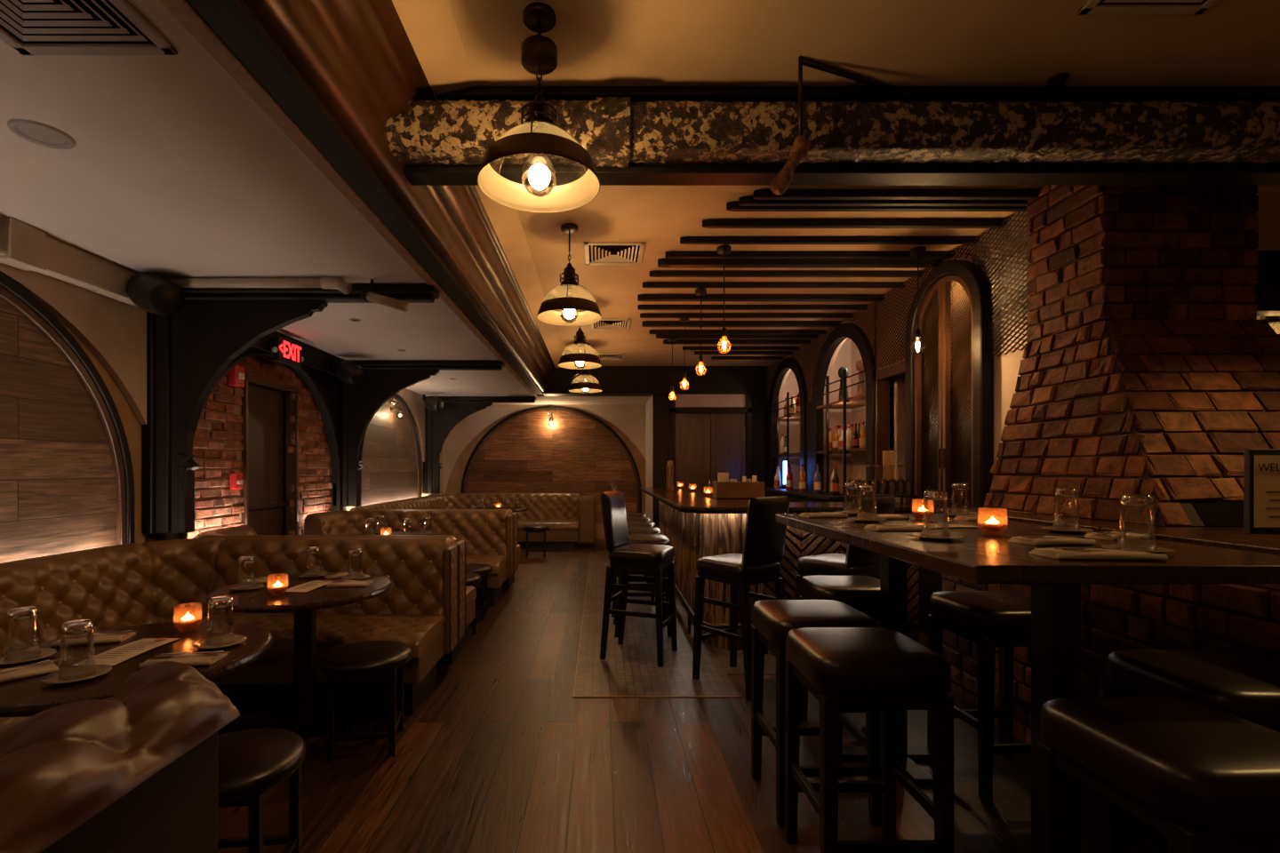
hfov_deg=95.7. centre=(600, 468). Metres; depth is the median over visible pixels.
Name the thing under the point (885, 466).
wine glass
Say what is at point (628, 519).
bar chair
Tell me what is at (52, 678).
plate
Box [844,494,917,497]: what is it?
tray
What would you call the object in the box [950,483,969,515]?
drinking glass
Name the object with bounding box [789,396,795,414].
bottle
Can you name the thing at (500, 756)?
floor
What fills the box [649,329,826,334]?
ceiling slat
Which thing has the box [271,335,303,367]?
exit sign
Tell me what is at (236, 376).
fire alarm strobe
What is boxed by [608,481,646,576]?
bar chair
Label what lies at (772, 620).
bar stool
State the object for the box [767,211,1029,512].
wall
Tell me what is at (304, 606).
round table
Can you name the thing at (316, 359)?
trim
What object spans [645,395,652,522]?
wall
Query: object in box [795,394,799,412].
bottle
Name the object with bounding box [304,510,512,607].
sofa
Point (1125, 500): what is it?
drinking glass
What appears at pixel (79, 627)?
drinking glass
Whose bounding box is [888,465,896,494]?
wine glass
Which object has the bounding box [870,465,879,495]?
wine glass
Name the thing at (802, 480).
bottle
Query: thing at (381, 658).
round stool
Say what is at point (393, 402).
wall lamp
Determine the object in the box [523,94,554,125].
socket
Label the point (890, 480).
wine glass
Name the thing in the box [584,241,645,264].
ceiling vent
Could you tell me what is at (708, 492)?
candle holder
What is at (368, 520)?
drinking glass
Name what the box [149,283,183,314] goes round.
grille
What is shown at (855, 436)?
bottle
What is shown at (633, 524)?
bar chair
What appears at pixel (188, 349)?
archway
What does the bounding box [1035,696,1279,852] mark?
bar stool
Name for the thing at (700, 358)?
socket
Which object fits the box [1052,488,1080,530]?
drinking glass
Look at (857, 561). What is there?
bar chair
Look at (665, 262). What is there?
ceiling slat
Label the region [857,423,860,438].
bottle
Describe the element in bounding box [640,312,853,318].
ceiling slat
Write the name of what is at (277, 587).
candle holder
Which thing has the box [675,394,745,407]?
transom panel
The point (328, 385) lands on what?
trim
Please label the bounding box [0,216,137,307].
trim
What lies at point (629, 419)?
wall
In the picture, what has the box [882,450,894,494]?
wooden board
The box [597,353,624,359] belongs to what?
ceiling vent
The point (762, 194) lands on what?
ceiling slat
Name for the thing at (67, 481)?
wood panel
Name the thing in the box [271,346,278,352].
lamp
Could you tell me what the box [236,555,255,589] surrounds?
drinking glass
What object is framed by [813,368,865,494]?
wall shelf
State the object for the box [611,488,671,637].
bar chair
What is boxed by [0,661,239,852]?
booth seat
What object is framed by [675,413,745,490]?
door
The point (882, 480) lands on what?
wine glass
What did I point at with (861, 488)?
drinking glass
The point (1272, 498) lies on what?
print
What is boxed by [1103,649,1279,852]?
bar stool
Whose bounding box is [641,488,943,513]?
countertop
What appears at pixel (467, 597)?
sofa
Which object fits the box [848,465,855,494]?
wine glass
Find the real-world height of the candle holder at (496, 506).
0.093 m
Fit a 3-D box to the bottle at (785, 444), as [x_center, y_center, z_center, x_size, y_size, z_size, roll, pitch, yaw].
[2.760,-0.348,8.620,0.089,0.276,0.087,0,0,0]
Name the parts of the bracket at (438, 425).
post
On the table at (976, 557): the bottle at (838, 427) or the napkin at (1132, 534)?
the napkin at (1132, 534)
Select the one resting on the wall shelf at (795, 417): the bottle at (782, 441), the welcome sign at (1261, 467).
the bottle at (782, 441)
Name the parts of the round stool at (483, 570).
seat, leg, leg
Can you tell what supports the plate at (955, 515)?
on the table at (976, 557)
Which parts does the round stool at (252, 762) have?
leg, seat, leg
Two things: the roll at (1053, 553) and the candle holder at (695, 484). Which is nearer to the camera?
the roll at (1053, 553)
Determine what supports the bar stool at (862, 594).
on the floor at (500, 756)
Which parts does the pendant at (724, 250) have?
cord, bulb glass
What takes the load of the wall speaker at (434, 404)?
attached to the ceiling at (172, 169)
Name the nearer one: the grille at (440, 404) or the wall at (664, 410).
the grille at (440, 404)
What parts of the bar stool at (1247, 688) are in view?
leg, seat, leg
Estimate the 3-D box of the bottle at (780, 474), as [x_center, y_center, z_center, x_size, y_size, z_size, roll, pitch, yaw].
[2.540,0.112,8.260,0.066,0.335,0.064,0,0,0]
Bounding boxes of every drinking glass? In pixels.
[4,607,41,662]
[57,619,95,679]
[206,596,234,646]
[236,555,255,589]
[304,546,320,576]
[347,548,363,578]
[365,518,374,522]
[376,515,384,533]
[403,519,411,522]
[423,517,431,534]
[844,482,860,513]
[856,485,877,519]
[920,490,950,538]
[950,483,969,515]
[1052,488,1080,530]
[1117,494,1157,551]
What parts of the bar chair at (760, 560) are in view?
leg, leg, seat, leg, backrest, leg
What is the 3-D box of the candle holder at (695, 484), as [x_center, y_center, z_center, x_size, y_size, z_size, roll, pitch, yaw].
[1.050,0.224,6.600,0.088,0.093,0.088,0,0,38]
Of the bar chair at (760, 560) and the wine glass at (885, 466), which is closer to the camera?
the bar chair at (760, 560)
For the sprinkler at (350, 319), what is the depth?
4.69 m
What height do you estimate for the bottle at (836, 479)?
0.330 m
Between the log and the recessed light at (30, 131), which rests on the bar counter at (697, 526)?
the log
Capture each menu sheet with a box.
[72,638,180,665]
[281,580,332,592]
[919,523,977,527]
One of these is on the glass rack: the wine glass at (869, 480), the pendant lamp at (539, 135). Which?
the wine glass at (869, 480)
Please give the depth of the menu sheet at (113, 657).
1.87 m
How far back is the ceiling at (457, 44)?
2.37 m
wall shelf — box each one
[768,392,799,473]
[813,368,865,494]
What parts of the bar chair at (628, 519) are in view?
seat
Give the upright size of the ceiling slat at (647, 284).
0.046 m
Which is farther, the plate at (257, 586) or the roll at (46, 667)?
the plate at (257, 586)
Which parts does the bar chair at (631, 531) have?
leg, seat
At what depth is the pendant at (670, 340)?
7.14 m
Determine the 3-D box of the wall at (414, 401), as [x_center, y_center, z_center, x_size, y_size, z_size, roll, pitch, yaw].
[-2.977,-0.330,8.180,0.043,1.760,3.120,0,0,0]
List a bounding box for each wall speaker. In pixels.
[125,273,184,314]
[332,359,366,384]
[423,394,444,411]
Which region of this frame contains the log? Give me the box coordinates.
[666,460,673,490]
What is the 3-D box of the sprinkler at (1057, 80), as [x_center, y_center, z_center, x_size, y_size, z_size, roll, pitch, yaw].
[1.940,-1.641,2.450,0.072,0.029,0.070,0,0,0]
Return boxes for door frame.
[248,383,285,535]
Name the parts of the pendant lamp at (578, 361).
bulb glass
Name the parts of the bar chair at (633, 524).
leg, backrest, seat, leg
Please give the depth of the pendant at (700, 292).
5.18 m
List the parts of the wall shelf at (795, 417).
rail, rail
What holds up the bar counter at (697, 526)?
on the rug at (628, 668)
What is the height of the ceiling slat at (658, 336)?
0.046 m
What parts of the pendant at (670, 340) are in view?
cord, bulb glass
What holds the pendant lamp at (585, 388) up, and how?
hanging from the ceiling at (457, 44)
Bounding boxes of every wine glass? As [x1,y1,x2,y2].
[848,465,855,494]
[853,465,862,495]
[856,465,863,494]
[862,465,870,495]
[864,465,872,494]
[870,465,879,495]
[879,465,887,495]
[880,465,889,494]
[887,465,895,495]
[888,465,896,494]
[896,465,904,495]
[897,465,904,494]
[904,465,912,495]
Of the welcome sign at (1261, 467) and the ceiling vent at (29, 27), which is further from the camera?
the welcome sign at (1261, 467)
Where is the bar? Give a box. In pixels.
[764,486,855,502]
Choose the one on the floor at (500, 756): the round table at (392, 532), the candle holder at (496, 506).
the round table at (392, 532)
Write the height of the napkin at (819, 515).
0.021 m
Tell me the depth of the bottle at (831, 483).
6.11 m
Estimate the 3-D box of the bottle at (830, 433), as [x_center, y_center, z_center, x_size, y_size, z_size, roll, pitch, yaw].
[2.760,-0.345,6.956,0.074,0.269,0.072,0,0,0]
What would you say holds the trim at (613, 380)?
attached to the wall at (664, 410)
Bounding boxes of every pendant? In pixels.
[668,337,676,400]
[680,316,689,390]
[695,288,706,375]
[717,244,731,353]
[910,246,926,354]
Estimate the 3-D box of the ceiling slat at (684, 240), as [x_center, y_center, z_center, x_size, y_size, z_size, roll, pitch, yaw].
[1.630,-1.633,4.141,2.128,0.046,0.045,0,0,0]
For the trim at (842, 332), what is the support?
attached to the wall at (1006, 367)
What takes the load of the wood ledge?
on the brick chimney
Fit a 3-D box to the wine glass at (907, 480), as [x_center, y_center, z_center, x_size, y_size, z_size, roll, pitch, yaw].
[2.355,0.090,4.420,0.062,0.228,0.060,0,0,0]
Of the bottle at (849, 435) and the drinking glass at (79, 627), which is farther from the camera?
the bottle at (849, 435)
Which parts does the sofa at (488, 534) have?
backrest, seat, panel, nail trim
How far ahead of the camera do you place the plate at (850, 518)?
2.50 m
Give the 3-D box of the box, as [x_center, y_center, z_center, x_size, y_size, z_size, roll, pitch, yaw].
[1.230,0.155,5.170,0.420,0.230,0.180,0,0,0]
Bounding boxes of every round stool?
[217,728,306,852]
[320,640,411,763]
[464,563,492,620]
[464,572,481,634]
[522,525,549,557]
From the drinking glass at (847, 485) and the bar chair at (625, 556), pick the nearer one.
the drinking glass at (847, 485)
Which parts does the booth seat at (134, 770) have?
panel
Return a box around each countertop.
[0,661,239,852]
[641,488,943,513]
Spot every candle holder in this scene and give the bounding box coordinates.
[173,602,202,632]
[267,573,288,595]
[380,527,391,535]
[495,503,501,509]
[676,481,683,488]
[688,483,696,492]
[703,487,712,496]
[912,498,934,520]
[977,507,1007,535]
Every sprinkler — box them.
[349,318,360,321]
[1048,72,1069,87]
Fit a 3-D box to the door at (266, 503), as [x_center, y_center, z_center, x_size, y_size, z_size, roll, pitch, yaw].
[-3.115,0.300,5.290,0.090,2.100,0.780,0,0,0]
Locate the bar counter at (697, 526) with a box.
[640,488,943,654]
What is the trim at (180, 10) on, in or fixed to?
attached to the ceiling at (172, 169)
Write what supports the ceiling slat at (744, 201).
attached to the ceiling at (457, 44)
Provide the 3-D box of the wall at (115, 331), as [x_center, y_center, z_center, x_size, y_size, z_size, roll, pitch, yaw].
[-2.977,-0.412,2.330,0.043,1.276,2.860,0,0,0]
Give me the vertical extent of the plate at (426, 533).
0.013 m
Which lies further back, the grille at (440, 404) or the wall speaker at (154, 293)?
the grille at (440, 404)
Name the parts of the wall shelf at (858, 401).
rail, rail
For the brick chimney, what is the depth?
2.93 m
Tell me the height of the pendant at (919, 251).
0.774 m
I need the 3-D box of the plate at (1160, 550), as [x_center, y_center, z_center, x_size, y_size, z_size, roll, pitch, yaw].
[1.484,0.227,1.600,0.152,0.013,0.152,0,0,0]
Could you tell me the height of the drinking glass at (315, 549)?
0.152 m
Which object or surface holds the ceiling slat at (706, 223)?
attached to the ceiling at (457, 44)
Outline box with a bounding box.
[712,472,764,499]
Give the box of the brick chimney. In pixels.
[942,185,1279,852]
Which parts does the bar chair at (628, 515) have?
seat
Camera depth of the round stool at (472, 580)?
4.69 m
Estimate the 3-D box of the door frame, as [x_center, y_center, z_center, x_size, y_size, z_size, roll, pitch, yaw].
[-3.350,0.250,5.290,0.500,2.200,0.980,0,0,0]
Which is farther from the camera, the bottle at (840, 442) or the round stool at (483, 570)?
the bottle at (840, 442)
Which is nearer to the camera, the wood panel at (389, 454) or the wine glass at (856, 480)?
the wine glass at (856, 480)
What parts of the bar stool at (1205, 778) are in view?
leg, leg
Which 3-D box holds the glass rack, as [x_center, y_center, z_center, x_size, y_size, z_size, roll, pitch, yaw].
[2.160,0.237,4.470,0.460,0.065,0.220,0,0,0]
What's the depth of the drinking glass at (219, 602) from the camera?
1.94 m
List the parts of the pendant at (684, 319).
bulb glass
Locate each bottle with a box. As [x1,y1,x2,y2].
[774,466,780,488]
[778,464,781,487]
[779,434,784,454]
[783,435,786,454]
[784,397,786,415]
[785,464,791,490]
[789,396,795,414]
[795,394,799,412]
[799,466,805,491]
[814,464,821,493]
[829,428,832,450]
[830,464,839,495]
[832,425,839,449]
[832,463,839,495]
[837,425,840,438]
[838,426,842,449]
[846,424,852,448]
[852,423,859,448]
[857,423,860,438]
[859,421,865,447]
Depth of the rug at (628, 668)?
4.06 m
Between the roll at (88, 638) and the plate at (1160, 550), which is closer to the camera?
the plate at (1160, 550)
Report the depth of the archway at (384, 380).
6.51 m
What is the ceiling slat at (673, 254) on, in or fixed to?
attached to the ceiling at (457, 44)
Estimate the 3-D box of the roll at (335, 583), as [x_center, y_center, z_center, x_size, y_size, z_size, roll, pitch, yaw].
[-1.280,0.589,2.969,0.220,0.021,0.112,0,0,-6]
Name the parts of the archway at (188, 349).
post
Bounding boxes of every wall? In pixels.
[0,263,146,424]
[40,303,442,543]
[144,354,332,543]
[341,388,424,511]
[442,404,645,494]
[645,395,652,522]
[652,393,767,528]
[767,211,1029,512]
[780,337,904,503]
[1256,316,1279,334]
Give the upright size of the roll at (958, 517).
0.021 m
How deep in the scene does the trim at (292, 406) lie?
5.68 m
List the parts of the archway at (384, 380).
post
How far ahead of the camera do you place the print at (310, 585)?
2.93 m
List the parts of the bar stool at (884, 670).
leg, leg, seat, leg, leg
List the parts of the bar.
door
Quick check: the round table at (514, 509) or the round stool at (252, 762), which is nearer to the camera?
the round stool at (252, 762)
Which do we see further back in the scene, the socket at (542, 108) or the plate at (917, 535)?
the socket at (542, 108)
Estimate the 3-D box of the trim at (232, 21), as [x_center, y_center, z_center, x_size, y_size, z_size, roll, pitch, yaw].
[-1.008,-1.228,3.900,0.127,0.045,11.000,0,0,0]
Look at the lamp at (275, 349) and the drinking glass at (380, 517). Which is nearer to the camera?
the lamp at (275, 349)
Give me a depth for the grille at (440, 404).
9.19 m
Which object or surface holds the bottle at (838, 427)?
on the wall shelf at (858, 401)
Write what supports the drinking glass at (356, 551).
on the plate at (365, 576)
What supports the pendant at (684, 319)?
hanging from the ceiling at (457, 44)
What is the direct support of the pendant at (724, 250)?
hanging from the ceiling at (457, 44)
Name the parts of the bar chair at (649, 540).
leg, leg, seat, leg, leg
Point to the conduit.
(339, 284)
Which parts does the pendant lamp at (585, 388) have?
bulb glass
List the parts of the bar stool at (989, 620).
leg, seat, leg, leg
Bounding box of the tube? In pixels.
[781,461,786,488]
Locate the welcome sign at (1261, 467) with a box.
[1243,448,1279,534]
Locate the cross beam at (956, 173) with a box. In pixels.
[403,86,1279,185]
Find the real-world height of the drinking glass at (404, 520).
0.152 m
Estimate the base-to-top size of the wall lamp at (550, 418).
0.288 m
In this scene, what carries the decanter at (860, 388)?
on the wall shelf at (858, 401)
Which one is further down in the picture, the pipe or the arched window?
the arched window
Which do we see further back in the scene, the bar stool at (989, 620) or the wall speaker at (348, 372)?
the wall speaker at (348, 372)
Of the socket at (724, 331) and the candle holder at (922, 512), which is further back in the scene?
the socket at (724, 331)
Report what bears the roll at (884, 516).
on the table at (976, 557)
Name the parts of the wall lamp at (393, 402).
glass globe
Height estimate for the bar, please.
1.070 m
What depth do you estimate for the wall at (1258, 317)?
5.76 m
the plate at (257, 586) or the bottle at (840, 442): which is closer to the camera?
the plate at (257, 586)
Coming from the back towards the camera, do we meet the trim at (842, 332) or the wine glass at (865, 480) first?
the trim at (842, 332)
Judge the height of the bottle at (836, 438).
0.288 m
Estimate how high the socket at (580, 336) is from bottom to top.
0.205 m
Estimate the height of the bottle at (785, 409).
0.291 m
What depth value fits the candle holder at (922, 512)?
2.61 m
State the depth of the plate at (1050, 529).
2.09 m
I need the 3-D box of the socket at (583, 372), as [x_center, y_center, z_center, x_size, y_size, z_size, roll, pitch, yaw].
[-0.205,-1.300,7.700,0.132,0.205,0.132,0,0,-34]
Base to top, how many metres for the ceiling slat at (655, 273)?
0.046 m
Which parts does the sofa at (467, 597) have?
backrest, panel, nail trim, nail trim, seat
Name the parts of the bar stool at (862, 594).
leg, seat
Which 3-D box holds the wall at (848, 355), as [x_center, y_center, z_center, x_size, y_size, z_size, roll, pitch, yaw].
[2.980,-0.653,7.500,0.360,2.007,3.800,0,0,0]
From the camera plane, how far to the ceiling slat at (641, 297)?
5.48 m
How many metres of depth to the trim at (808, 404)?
7.46 m
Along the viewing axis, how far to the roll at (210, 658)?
1.77 m
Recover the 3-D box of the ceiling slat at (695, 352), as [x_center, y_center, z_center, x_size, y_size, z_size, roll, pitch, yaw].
[2.006,-1.633,8.168,1.376,0.046,0.045,0,0,0]
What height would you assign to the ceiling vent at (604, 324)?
0.014 m
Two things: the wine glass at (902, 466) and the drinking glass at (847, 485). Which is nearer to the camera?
the drinking glass at (847, 485)
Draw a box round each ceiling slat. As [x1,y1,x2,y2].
[637,294,884,301]
[637,304,867,310]
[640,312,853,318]
[642,281,903,287]
[642,320,840,327]
[648,270,922,277]
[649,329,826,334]
[656,334,818,338]
[657,257,943,267]
[663,339,810,344]
[665,250,954,258]
[680,236,978,244]
[682,346,799,350]
[694,351,791,354]
[702,219,1006,228]
[711,356,783,359]
[726,201,1026,211]
[738,196,1029,206]
[753,189,1038,199]
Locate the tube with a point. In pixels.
(783, 486)
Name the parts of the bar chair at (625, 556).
leg, backrest, leg, seat, leg, leg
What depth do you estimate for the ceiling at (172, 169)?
2.57 m
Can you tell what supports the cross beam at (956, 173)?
attached to the ceiling at (457, 44)
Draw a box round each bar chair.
[600,490,677,667]
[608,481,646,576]
[608,482,650,583]
[608,484,655,600]
[609,486,661,617]
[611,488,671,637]
[692,496,790,701]
[795,496,895,628]
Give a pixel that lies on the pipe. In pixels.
(801, 146)
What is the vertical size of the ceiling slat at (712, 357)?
0.046 m
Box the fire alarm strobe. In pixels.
[228,365,245,387]
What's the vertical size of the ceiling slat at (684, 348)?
0.046 m
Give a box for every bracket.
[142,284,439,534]
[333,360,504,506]
[422,396,536,494]
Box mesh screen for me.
[765,211,1029,415]
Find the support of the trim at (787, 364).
attached to the wall at (1006, 367)
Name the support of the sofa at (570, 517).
on the floor at (500, 756)
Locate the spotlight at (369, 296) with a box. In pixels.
[360,279,409,311]
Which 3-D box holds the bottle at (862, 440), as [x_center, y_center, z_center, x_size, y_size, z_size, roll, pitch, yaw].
[2.760,-0.351,6.076,0.077,0.282,0.075,0,0,0]
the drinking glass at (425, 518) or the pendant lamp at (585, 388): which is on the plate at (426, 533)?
the drinking glass at (425, 518)
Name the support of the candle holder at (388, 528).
on the round table at (392, 532)
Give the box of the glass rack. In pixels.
[844,494,917,502]
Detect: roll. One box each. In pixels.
[0,657,64,683]
[50,630,138,647]
[138,650,229,669]
[239,576,283,583]
[322,569,361,579]
[326,579,375,587]
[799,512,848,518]
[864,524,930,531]
[871,514,909,519]
[953,515,1000,520]
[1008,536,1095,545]
[1029,547,1167,560]
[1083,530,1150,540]
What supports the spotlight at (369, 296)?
attached to the ceiling at (172, 169)
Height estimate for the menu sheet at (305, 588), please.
0.005 m
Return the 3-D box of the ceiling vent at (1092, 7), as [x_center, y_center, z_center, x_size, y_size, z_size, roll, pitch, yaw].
[1.950,-1.650,1.870,0.450,0.014,0.450,0,0,0]
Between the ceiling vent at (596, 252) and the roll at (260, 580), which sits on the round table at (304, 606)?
the roll at (260, 580)
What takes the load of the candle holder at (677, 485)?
on the bar counter at (697, 526)
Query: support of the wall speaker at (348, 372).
attached to the wall at (132, 428)
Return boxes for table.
[0,620,272,718]
[206,572,391,743]
[354,531,439,535]
[472,506,528,512]
[776,513,1279,852]
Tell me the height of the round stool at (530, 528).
0.463 m
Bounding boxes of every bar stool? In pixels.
[751,600,881,827]
[784,627,954,852]
[799,576,881,720]
[927,591,1031,800]
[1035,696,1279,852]
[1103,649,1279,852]
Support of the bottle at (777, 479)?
on the bar
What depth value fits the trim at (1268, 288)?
4.40 m
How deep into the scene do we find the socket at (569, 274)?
3.92 m
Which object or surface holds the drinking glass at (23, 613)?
on the plate at (45, 652)
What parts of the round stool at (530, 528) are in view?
leg, seat, leg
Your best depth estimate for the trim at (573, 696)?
3.41 m
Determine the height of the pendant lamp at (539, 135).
0.658 m
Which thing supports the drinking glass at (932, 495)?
on the plate at (917, 535)
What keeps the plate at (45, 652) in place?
on the round table at (26, 697)
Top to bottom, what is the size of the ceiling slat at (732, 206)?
0.046 m
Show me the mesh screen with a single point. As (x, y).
(1023, 212)
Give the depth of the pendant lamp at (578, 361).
5.71 m
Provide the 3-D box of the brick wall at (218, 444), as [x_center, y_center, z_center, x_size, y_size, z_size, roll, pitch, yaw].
[-3.050,0.071,5.151,0.100,2.562,2.702,0,0,0]
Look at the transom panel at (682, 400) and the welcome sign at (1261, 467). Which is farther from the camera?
the transom panel at (682, 400)
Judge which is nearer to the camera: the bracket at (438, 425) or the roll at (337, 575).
the roll at (337, 575)
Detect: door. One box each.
[248,384,286,535]
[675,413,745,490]
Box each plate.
[0,648,55,664]
[40,664,111,684]
[193,634,247,649]
[228,583,263,591]
[297,571,327,578]
[340,574,370,580]
[418,532,436,535]
[837,511,868,515]
[848,517,886,522]
[909,533,962,541]
[942,512,977,517]
[1040,527,1093,533]
[1100,544,1175,554]
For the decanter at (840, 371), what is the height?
0.405 m
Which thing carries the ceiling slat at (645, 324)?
attached to the ceiling at (457, 44)
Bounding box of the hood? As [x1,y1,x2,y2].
[984,319,1279,527]
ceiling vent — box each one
[0,0,177,55]
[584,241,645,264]
[591,319,631,329]
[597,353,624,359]
[1077,0,1219,15]
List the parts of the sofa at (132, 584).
seat, backrest, seat, panel, nail trim, nail trim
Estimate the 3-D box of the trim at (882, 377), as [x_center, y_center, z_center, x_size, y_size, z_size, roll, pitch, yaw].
[2.760,0.200,5.300,0.180,2.300,0.740,0,0,0]
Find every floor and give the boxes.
[217,539,1168,852]
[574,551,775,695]
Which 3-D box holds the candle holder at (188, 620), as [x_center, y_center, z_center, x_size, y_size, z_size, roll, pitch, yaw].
[-1.530,0.553,2.140,0.088,0.093,0.088,0,0,-8]
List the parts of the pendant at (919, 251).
cord, bulb glass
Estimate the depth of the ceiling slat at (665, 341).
7.40 m
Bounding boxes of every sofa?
[0,537,458,734]
[192,525,476,663]
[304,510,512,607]
[349,493,595,589]
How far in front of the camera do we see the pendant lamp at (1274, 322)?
4.90 m
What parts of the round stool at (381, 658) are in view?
leg, leg, seat, leg, leg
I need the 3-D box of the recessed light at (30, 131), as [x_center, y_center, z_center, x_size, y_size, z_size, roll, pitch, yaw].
[-2.020,-1.205,2.090,0.180,0.010,0.180,0,0,0]
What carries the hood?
attached to the brick chimney
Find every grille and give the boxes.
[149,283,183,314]
[352,368,365,384]
[436,400,444,411]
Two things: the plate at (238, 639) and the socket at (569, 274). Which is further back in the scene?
the socket at (569, 274)
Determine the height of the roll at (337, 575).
0.021 m
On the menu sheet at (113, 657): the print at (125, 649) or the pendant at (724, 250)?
the print at (125, 649)
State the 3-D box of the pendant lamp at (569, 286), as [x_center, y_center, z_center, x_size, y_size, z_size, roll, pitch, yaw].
[-0.215,-1.328,3.960,0.446,0.658,0.446,0,0,0]
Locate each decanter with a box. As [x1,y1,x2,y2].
[837,367,849,400]
[856,359,865,395]
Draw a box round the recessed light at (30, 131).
[7,119,75,149]
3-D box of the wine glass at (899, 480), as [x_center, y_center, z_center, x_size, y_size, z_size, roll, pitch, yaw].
[2.290,0.090,4.420,0.062,0.228,0.060,0,0,0]
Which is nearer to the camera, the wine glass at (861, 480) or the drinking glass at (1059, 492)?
the drinking glass at (1059, 492)
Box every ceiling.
[0,0,651,404]
[392,0,1279,368]
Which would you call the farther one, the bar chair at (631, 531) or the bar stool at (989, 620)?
the bar chair at (631, 531)
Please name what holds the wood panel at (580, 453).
attached to the arch
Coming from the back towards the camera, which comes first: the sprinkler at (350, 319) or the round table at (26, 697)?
the sprinkler at (350, 319)
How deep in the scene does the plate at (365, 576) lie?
3.14 m
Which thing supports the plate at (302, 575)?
on the round table at (304, 606)
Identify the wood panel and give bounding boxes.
[0,272,134,563]
[355,393,421,507]
[460,405,641,523]
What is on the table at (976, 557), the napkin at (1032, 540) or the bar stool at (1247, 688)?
the napkin at (1032, 540)
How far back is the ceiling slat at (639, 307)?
5.84 m
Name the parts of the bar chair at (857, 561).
leg, seat, backrest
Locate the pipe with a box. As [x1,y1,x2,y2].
[769,56,897,195]
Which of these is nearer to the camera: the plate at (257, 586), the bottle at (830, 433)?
the plate at (257, 586)
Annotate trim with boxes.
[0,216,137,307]
[156,347,339,541]
[159,0,535,394]
[185,0,543,394]
[241,376,298,535]
[242,0,556,391]
[249,331,344,376]
[542,366,767,396]
[572,551,742,697]
[765,401,813,490]
[768,357,807,486]
[811,322,876,494]
[873,360,904,494]
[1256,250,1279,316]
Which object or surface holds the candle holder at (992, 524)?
on the table at (976, 557)
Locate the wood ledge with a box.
[936,507,1279,555]
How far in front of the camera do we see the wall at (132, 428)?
3.71 m
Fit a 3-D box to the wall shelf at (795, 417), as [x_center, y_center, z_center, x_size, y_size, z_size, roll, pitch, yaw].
[2.860,-0.395,8.350,0.480,1.350,1.360,0,0,0]
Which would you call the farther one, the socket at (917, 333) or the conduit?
the socket at (917, 333)
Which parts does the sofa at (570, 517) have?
backrest, panel, nail trim, nail trim, seat, seat, arm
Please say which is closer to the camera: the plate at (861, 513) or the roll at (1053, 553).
the roll at (1053, 553)
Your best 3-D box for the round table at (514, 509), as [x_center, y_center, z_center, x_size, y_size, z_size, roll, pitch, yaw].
[-1.500,0.975,8.650,0.830,0.750,0.830,0,0,-6]
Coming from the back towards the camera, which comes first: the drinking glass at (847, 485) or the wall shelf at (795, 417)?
the wall shelf at (795, 417)
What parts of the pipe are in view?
rod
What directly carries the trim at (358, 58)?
attached to the ceiling
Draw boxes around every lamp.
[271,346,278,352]
[389,399,404,419]
[477,1,599,212]
[536,223,601,326]
[546,411,555,425]
[557,310,601,369]
[568,343,601,393]
[1260,316,1279,336]
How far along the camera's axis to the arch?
11.00 m
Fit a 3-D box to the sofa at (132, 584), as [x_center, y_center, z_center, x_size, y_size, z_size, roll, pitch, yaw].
[-1.933,0.899,2.192,2.003,0.902,3.284,0,0,0]
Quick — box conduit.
[164,276,351,294]
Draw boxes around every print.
[106,645,145,654]
[303,582,317,589]
[1265,491,1279,517]
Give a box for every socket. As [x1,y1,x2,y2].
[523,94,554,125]
[560,263,578,286]
[573,328,585,343]
[580,368,590,375]
[698,354,703,361]
[721,327,727,336]
[914,328,920,337]
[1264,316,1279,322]
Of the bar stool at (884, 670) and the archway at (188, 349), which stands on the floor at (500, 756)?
the bar stool at (884, 670)
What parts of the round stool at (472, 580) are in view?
seat, leg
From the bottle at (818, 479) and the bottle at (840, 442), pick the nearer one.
the bottle at (818, 479)
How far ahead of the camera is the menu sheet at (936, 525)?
2.29 m
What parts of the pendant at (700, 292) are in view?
cord, bulb glass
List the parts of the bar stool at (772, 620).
leg, leg, seat, leg, leg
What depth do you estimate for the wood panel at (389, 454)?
8.16 m

